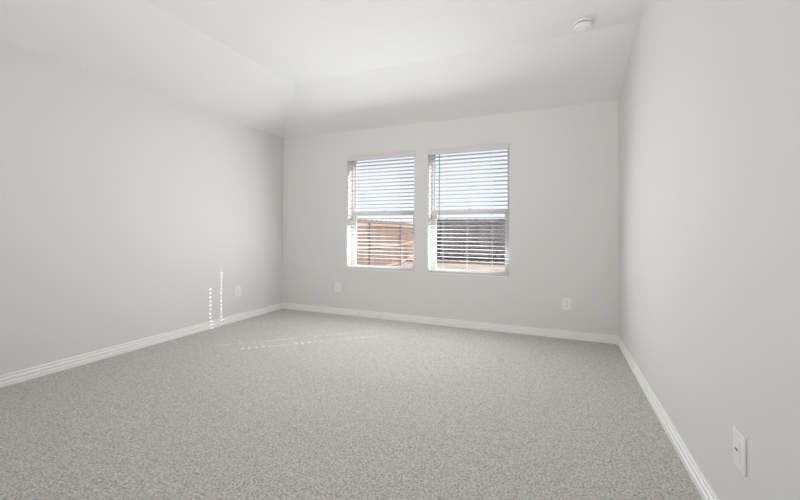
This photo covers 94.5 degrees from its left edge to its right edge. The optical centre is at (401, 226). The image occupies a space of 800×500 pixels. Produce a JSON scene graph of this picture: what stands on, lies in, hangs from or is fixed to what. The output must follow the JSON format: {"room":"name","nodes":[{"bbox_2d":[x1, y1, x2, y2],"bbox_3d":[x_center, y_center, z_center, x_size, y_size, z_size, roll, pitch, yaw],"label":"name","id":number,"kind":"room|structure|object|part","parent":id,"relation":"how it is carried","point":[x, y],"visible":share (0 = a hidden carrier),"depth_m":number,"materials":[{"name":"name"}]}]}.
{"room":"empty bedroom","nodes":[
{"label":"empty bedroom","id":0,"kind":"room"},
{"bbox_2d":[0,42,283,374],"bbox_3d":[-2.811,-0.278,2.851,0.150,3.070,5.889,0,-1,23],"label":"wall","id":1,"kind":"structure","parent":0,"point":[128,213],"depth_m":3.29,"materials":[{"name":"white paint"}]},
{"bbox_2d":[0,303,281,387],"bbox_3d":[-2.758,1.095,2.760,0.016,0.083,5.499,0,-1,23],"label":"baseboard","id":2,"kind":"structure","parent":1,"relation":"attached to","point":[19,376],"depth_m":3.30,"materials":[{"name":"white paint"}]},
{"bbox_2d":[235,286,240,296],"bbox_3d":[-2.013,0.798,4.554,0.010,0.128,0.086,0,-1,23],"label":"electrical outlet","id":3,"kind":"object","parent":1,"relation":"attached to","point":[237,288],"visible":1,"depth_m":4.55,"materials":[{"name":"white plastic"}]},
{"bbox_2d":[0,0,645,138],"bbox_3d":[-0.815,-1.559,1.988,4.200,0.510,5.499,0,-1,23],"label":"ceiling","id":4,"kind":"structure","parent":0,"point":[283,69],"depth_m":3.21,"materials":[{"name":"white paint"}]},
{"bbox_2d":[573,17,592,31],"bbox_3d":[1.402,-1.548,2.851,0.140,0.050,0.140,0,-1,23],"label":"smoke detector","id":5,"kind":"object","parent":4,"relation":"attached to","point":[583,24],"visible":1,"depth_m":2.82,"materials":[{"name":"white plastic"}]},
{"bbox_2d":[0,309,702,499],"bbox_3d":[-0.856,1.195,1.887,4.500,0.120,5.654,0,-1,23],"label":"floor","id":6,"kind":"structure","parent":0,"point":[281,404],"depth_m":2.19,"materials":[{"name":"carpet"}]},
{"bbox_2d":[282,100,618,335],"bbox_3d":[0.284,-0.241,4.620,4.200,3.070,0.240,0,-1,23],"label":"wall","id":7,"kind":"structure","parent":0,"point":[564,161],"depth_m":4.11,"materials":[{"name":"white paint"}]},
{"bbox_2d":[335,282,340,291],"bbox_3d":[-0.847,0.812,4.941,0.086,0.128,0.010,0,-1,23],"label":"electrical outlet","id":8,"kind":"object","parent":7,"relation":"attached to","point":[337,284],"visible":1,"depth_m":4.94,"materials":[{"name":"white plastic"}]},
{"bbox_2d":[346,157,413,272],"bbox_3d":[-0.243,-0.179,4.814,0.953,1.490,0.206,0,-1,23],"label":"window","id":9,"kind":"structure","parent":7,"relation":"in","point":[354,261],"depth_m":4.96,"materials":[{"name":"grey plastic"}]},
{"bbox_3d":[-0.218,-0.180,4.874,0.953,1.486,0.075,0,-1,23],"label":"frame","id":10,"kind":"part","parent":9,"relation":"part of","materials":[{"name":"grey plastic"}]},
{"bbox_3d":[-0.211,-0.531,4.893,0.909,0.759,0.025,0,-1,23],"label":"sash","id":11,"kind":"part","parent":9,"relation":"part of","materials":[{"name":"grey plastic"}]},
{"bbox_3d":[-0.261,0.558,4.771,0.953,0.014,0.133,0,-1,23],"label":"sill","id":12,"kind":"part","parent":9,"relation":"part of","materials":[{"name":"white paint"}]},
{"bbox_2d":[346,151,414,270],"bbox_3d":[-0.272,-0.189,4.745,0.961,1.475,0.080,0,-1,23],"label":"window blind","id":13,"kind":"object","parent":9,"relation":"attached to","point":[409,153],"visible":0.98,"depth_m":4.74,"materials":[{"name":"white plastic"}]},
{"bbox_3d":[-0.606,-0.175,4.897,0.002,1.413,0.055,0,-1,23],"label":"ladder cord","id":14,"kind":"part","parent":13,"relation":"part of","materials":[{"name":"white fabric"}]},
{"bbox_3d":[-0.458,-0.175,4.835,0.002,1.413,0.055,0,-1,23],"label":"ladder cord","id":15,"kind":"part","parent":13,"relation":"part of","materials":[{"name":"white fabric"}]},
{"bbox_3d":[-0.271,0.539,4.747,0.941,0.020,0.048,0,-1,23],"label":"rail","id":16,"kind":"part","parent":13,"relation":"part of","materials":[{"name":"white plastic"}]},
{"bbox_3d":[-0.001,-0.175,4.644,0.002,1.413,0.055,0,-1,23],"label":"ladder cord","id":17,"kind":"part","parent":13,"relation":"part of","materials":[{"name":"white fabric"}]},
{"bbox_3d":[-0.226,0.176,4.855,0.909,0.741,0.028,0,-1,23],"label":"sash","id":18,"kind":"part","parent":9,"relation":"part of","materials":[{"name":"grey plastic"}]},
{"bbox_2d":[282,303,617,343],"bbox_3d":[0.228,1.131,4.484,4.200,0.083,0.016,0,-1,23],"label":"baseboard","id":19,"kind":"structure","parent":7,"relation":"attached to","point":[583,336],"depth_m":4.27,"materials":[{"name":"white paint"}]},
{"bbox_2d":[428,149,508,276],"bbox_3d":[0.799,-0.179,4.379,0.950,1.490,0.206,0,-1,23],"label":"window","id":20,"kind":"structure","parent":7,"relation":"in","point":[433,240],"depth_m":4.44,"materials":[{"name":"grey plastic"}]},
{"bbox_3d":[0.824,-0.181,4.439,0.950,1.486,0.075,0,-1,23],"label":"frame","id":21,"kind":"part","parent":20,"relation":"part of","materials":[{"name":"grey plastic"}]},
{"bbox_3d":[0.781,0.558,4.336,0.950,0.014,0.133,0,-1,23],"label":"sill","id":22,"kind":"part","parent":20,"relation":"part of","materials":[{"name":"white paint"}]},
{"bbox_2d":[428,143,509,275],"bbox_3d":[0.770,-0.189,4.310,0.958,1.475,0.080,0,-1,23],"label":"window blind","id":23,"kind":"object","parent":20,"relation":"attached to","point":[502,146],"visible":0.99,"depth_m":4.30,"materials":[{"name":"white plastic"}]},
{"bbox_3d":[0.501,-0.176,4.435,0.002,1.413,0.055,0,-1,23],"label":"ladder cord","id":24,"kind":"part","parent":23,"relation":"part of","materials":[{"name":"white fabric"}]},
{"bbox_3d":[0.769,-0.176,4.323,0.002,1.413,0.055,0,-1,23],"label":"ladder cord","id":25,"kind":"part","parent":23,"relation":"part of","materials":[{"name":"white fabric"}]},
{"bbox_3d":[0.771,0.539,4.312,0.938,0.020,0.048,0,-1,23],"label":"rail","id":26,"kind":"part","parent":23,"relation":"part of","materials":[{"name":"white plastic"}]},
{"bbox_3d":[0.816,0.176,4.420,0.906,0.741,0.028,0,-1,23],"label":"sash","id":27,"kind":"part","parent":20,"relation":"part of","materials":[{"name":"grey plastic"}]},
{"bbox_3d":[0.832,-0.532,4.458,0.906,0.759,0.025,0,-1,23],"label":"sash","id":28,"kind":"part","parent":20,"relation":"part of","materials":[{"name":"grey plastic"}]},
{"bbox_2d":[562,297,570,309],"bbox_3d":[1.729,0.807,3.866,0.086,0.128,0.010,0,-1,23],"label":"electrical outlet","id":29,"kind":"object","parent":7,"relation":"attached to","point":[566,302],"visible":1,"depth_m":3.86,"materials":[{"name":"white plastic"}]},
{"bbox_2d":[618,0,799,499],"bbox_3d":[1.203,-0.279,1.176,0.150,3.070,5.889,0,-1,23],"label":"wall","id":30,"kind":"structure","parent":0,"point":[709,100],"depth_m":1.43,"materials":[{"name":"white paint"}]},
{"bbox_2d":[617,336,718,499],"bbox_3d":[1.102,1.093,1.149,0.016,0.083,5.499,0,-1,23],"label":"baseboard","id":31,"kind":"structure","parent":30,"relation":"attached to","point":[705,490],"depth_m":1.94,"materials":[{"name":"white paint"}]},
{"bbox_2d":[733,426,745,476],"bbox_3d":[1.153,0.764,1.263,0.010,0.128,0.086,0,-1,23],"label":"jack plate","id":32,"kind":"object","parent":30,"relation":"attached to","point":[739,441],"visible":1,"depth_m":1.25,"materials":[{"name":"white plastic"}]},
{"label":"outside","id":33,"kind":"structure","parent":0,"visible":0},
{"bbox_2d":[393,240,504,271],"bbox_3d":[14.337,2.213,34.357,80.000,0.200,65.491,0,-1,23],"label":"ground","id":34,"kind":"structure","parent":33,"point":[457,264],"depth_m":17.62,"materials":[{"name":"soil"}]},
{"bbox_2d":[357,219,412,265],"bbox_3d":[-1.028,0.778,16.183,1.009,2.067,15.545,0,-1,17],"label":"wooden fence","id":35,"kind":"object","parent":34,"relation":"on","point":[387,262],"visible":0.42,"depth_m":16.16,"materials":[{"name":"brown wood"}]},
{"bbox_3d":[-1.268,0.819,14.822,0.060,1.950,0.060,0,-1,23],"label":"post","id":36,"kind":"part","parent":35,"relation":"part of","materials":[{"name":"brown wood"}]},
{"bbox_3d":[-1.046,0.862,16.187,0.944,0.090,15.510,0,-1,17],"label":"rail","id":37,"kind":"part","parent":35,"relation":"part of","materials":[{"name":"beige wood"}]},
{"bbox_3d":[-1.042,-0.048,16.198,0.944,0.090,15.510,0,-1,17],"label":"rail","id":38,"kind":"part","parent":35,"relation":"part of","materials":[{"name":"beige wood"}]},
{"bbox_3d":[-1.050,1.732,16.176,0.944,0.090,15.510,0,-1,17],"label":"rail","id":39,"kind":"part","parent":35,"relation":"part of","materials":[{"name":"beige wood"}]},
{"bbox_3d":[-0.031,0.862,17.791,0.060,1.950,0.060,0,-1,23],"label":"post","id":40,"kind":"part","parent":35,"relation":"part of","materials":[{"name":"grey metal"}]},
{"bbox_2d":[437,219,504,261],"bbox_3d":[8.935,0.736,18.100,15.510,2.297,0.110,0,-1,23],"label":"wooden fence","id":41,"kind":"object","parent":34,"relation":"on","point":[486,253],"visible":0.17,"depth_m":20.23,"materials":[{"name":"brown wood"}]},
{"bbox_3d":[8.937,1.734,18.105,15.480,0.090,0.040,0,-1,23],"label":"rail","id":42,"kind":"part","parent":41,"relation":"part of","materials":[{"name":"brown wood"}]},
{"bbox_3d":[8.942,0.834,18.116,15.480,0.090,0.040,0,-1,23],"label":"rail","id":43,"kind":"part","parent":41,"relation":"part of","materials":[{"name":"brown wood"}]},
{"bbox_3d":[8.946,-0.166,18.129,15.480,0.090,0.040,0,-1,23],"label":"rail","id":44,"kind":"part","parent":41,"relation":"part of","materials":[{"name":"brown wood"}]}
]}

